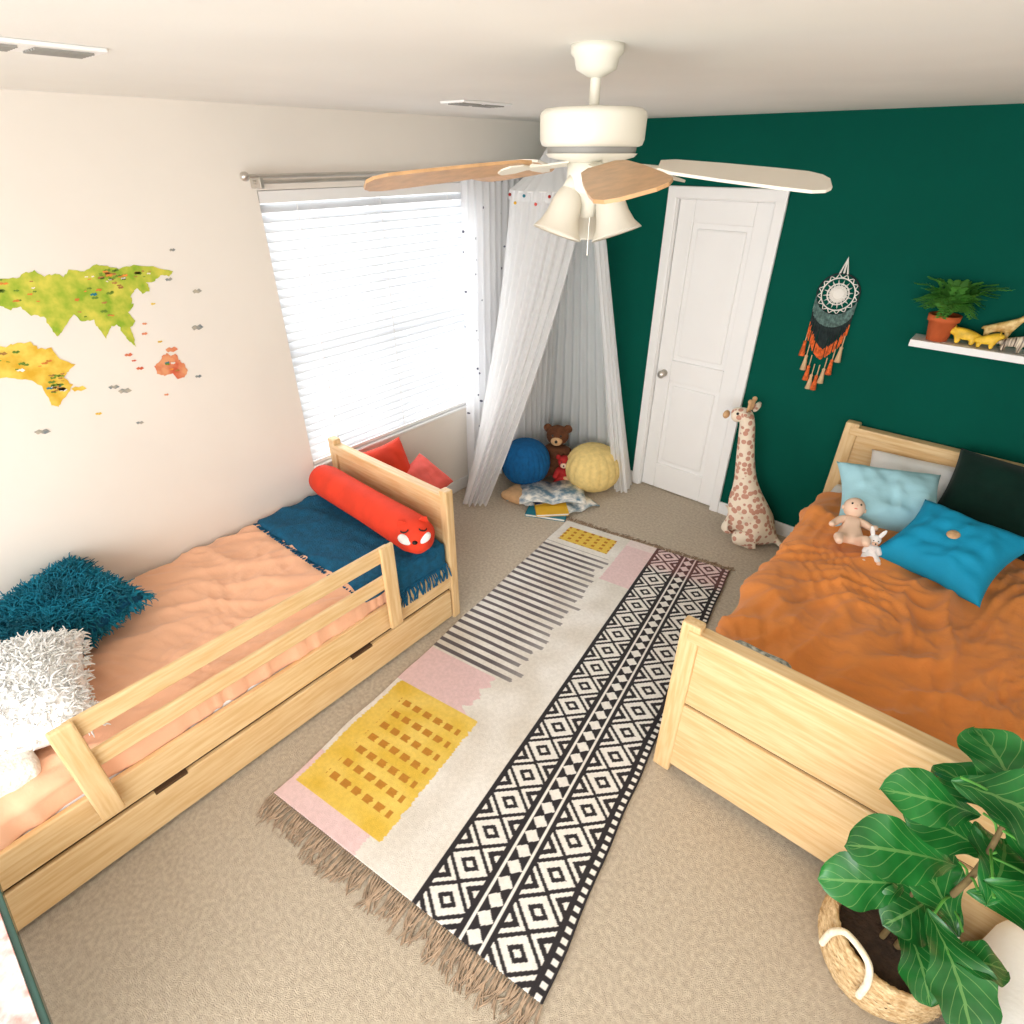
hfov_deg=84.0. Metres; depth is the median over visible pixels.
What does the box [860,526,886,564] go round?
bunny lovey
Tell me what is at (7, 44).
ceiling vent
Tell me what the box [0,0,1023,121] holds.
ceiling
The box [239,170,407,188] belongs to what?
curtain rod
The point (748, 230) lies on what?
molding
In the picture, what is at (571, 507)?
blanket
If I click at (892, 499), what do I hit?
pillow
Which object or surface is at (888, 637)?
duvet
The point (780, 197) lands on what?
door frame
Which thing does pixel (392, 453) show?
cushion
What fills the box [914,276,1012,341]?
potted fern
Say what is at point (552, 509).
book
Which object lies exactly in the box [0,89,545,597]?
wall
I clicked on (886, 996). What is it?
seagrass basket
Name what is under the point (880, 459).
bed pillow
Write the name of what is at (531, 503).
blanket
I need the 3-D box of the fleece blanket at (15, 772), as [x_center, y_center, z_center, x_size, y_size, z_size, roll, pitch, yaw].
[-1.808,0.861,1.883,0.379,0.093,0.350,24,40,33]
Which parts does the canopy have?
panel, panel, panel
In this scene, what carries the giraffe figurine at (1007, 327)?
on the wall shelf
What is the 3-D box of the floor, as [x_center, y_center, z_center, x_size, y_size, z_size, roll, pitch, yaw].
[0.295,1.294,2.284,4.870,0.100,5.480,24,40,33]
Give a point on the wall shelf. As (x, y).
(1008, 354)
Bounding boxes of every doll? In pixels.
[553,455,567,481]
[829,498,877,546]
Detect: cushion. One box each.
[364,437,409,472]
[407,453,452,488]
[501,484,521,503]
[502,437,549,484]
[519,480,585,504]
[879,499,1023,607]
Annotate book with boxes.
[525,505,566,521]
[534,502,568,516]
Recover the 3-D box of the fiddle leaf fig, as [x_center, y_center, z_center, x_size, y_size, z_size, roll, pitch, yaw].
[1.195,1.095,1.556,0.502,1.003,0.486,-16,35,-23]
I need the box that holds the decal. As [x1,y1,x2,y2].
[0,248,202,433]
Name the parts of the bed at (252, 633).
mattress, rail, headboard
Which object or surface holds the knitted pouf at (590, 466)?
on the floor
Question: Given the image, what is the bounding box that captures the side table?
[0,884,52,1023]
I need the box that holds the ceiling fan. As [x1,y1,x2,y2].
[364,40,831,255]
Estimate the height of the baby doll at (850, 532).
0.155 m
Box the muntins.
[275,194,456,291]
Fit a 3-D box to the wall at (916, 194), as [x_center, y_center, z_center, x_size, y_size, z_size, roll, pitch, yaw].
[2.083,-0.841,3.288,4.730,2.450,0.140,24,40,33]
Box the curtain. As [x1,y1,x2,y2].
[460,177,522,478]
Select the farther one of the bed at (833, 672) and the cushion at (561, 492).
the cushion at (561, 492)
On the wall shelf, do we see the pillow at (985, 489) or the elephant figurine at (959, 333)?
the elephant figurine at (959, 333)
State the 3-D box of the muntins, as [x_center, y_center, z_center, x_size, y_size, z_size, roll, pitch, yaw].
[-0.802,-1.203,3.554,0.010,1.460,1.430,24,40,33]
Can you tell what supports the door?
in the wall at (916, 194)
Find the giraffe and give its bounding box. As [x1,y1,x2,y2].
[721,396,781,548]
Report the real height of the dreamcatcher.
0.743 m
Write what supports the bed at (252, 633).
on the floor
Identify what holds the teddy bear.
on the floor
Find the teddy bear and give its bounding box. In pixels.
[542,424,571,479]
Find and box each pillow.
[0,552,157,655]
[0,625,110,760]
[836,461,940,531]
[870,449,954,502]
[937,448,1023,560]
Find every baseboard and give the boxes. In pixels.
[447,475,467,493]
[630,470,793,536]
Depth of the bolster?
2.96 m
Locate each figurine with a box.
[950,325,980,344]
[973,332,1004,348]
[982,316,1023,339]
[996,336,1023,352]
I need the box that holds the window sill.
[314,404,465,467]
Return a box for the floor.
[18,471,945,1023]
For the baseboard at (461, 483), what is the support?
attached to the wall at (86, 180)
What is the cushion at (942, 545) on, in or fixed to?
on the bed at (833, 672)
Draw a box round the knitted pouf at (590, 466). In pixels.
[565,442,619,491]
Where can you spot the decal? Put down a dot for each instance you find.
(101, 294)
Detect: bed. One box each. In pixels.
[0,436,459,930]
[653,420,1023,941]
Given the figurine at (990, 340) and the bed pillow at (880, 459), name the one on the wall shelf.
the figurine at (990, 340)
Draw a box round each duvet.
[0,513,386,850]
[716,492,1023,748]
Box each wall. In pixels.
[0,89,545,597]
[546,103,1023,526]
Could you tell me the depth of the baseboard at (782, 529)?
3.98 m
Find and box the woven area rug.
[255,516,734,1023]
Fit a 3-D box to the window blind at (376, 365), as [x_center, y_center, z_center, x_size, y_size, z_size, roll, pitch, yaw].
[-0.752,-1.187,3.514,0.060,1.440,1.418,24,40,33]
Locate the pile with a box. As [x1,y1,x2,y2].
[506,480,599,521]
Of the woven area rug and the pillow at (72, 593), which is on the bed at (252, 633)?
the pillow at (72, 593)
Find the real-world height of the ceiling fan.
0.390 m
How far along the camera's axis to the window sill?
3.85 m
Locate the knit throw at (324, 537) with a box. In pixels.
[257,494,439,601]
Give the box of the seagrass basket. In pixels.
[817,894,941,1023]
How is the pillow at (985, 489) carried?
on the bed at (833, 672)
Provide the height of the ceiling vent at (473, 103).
0.012 m
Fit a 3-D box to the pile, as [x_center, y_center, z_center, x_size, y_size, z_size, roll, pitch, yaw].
[0.308,-0.125,4.369,0.603,0.088,0.584,-20,37,-29]
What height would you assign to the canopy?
2.440 m
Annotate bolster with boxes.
[309,465,434,553]
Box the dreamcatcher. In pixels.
[798,257,860,389]
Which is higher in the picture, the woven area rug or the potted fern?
the potted fern
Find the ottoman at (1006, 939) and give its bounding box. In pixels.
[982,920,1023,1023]
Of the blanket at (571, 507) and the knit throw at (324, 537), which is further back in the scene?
the blanket at (571, 507)
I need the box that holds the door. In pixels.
[642,199,774,505]
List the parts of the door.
knob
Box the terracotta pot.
[926,311,962,341]
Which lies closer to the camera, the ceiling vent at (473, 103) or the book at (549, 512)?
the ceiling vent at (473, 103)
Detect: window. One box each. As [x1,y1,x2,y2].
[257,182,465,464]
[260,192,461,366]
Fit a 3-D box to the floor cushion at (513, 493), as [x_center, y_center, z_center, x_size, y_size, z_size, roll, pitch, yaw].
[0.048,-0.141,4.412,0.204,0.075,0.223,24,40,33]
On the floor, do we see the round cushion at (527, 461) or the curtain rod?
the round cushion at (527, 461)
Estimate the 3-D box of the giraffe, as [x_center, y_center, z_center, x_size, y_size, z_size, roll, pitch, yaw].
[1.590,-0.243,3.703,0.575,0.977,0.324,24,40,33]
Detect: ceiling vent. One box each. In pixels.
[0,37,107,58]
[440,100,511,107]
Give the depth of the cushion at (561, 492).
4.32 m
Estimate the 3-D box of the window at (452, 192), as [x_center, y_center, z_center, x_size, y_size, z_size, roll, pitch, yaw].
[-0.801,-1.203,3.554,0.040,1.460,1.430,24,40,33]
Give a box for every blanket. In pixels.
[0,750,40,797]
[506,500,533,505]
[566,495,599,513]
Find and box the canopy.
[463,148,631,506]
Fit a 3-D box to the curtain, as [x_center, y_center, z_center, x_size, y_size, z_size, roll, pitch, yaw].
[-0.119,-1.243,4.145,0.065,2.180,0.650,24,40,33]
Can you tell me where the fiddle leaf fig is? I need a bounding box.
[817,726,1023,1023]
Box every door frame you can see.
[632,185,790,511]
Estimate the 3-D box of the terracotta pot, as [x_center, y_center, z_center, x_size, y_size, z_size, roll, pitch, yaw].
[2.181,-0.940,2.894,0.144,0.126,0.144,24,40,33]
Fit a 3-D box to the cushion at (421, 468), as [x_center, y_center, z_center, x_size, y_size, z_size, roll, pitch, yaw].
[-0.580,-0.216,3.771,0.245,0.222,0.322,15,35,22]
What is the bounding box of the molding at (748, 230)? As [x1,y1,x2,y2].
[658,223,752,476]
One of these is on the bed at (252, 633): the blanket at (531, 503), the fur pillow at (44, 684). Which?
the fur pillow at (44, 684)
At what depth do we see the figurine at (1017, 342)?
2.70 m
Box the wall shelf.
[908,333,1023,363]

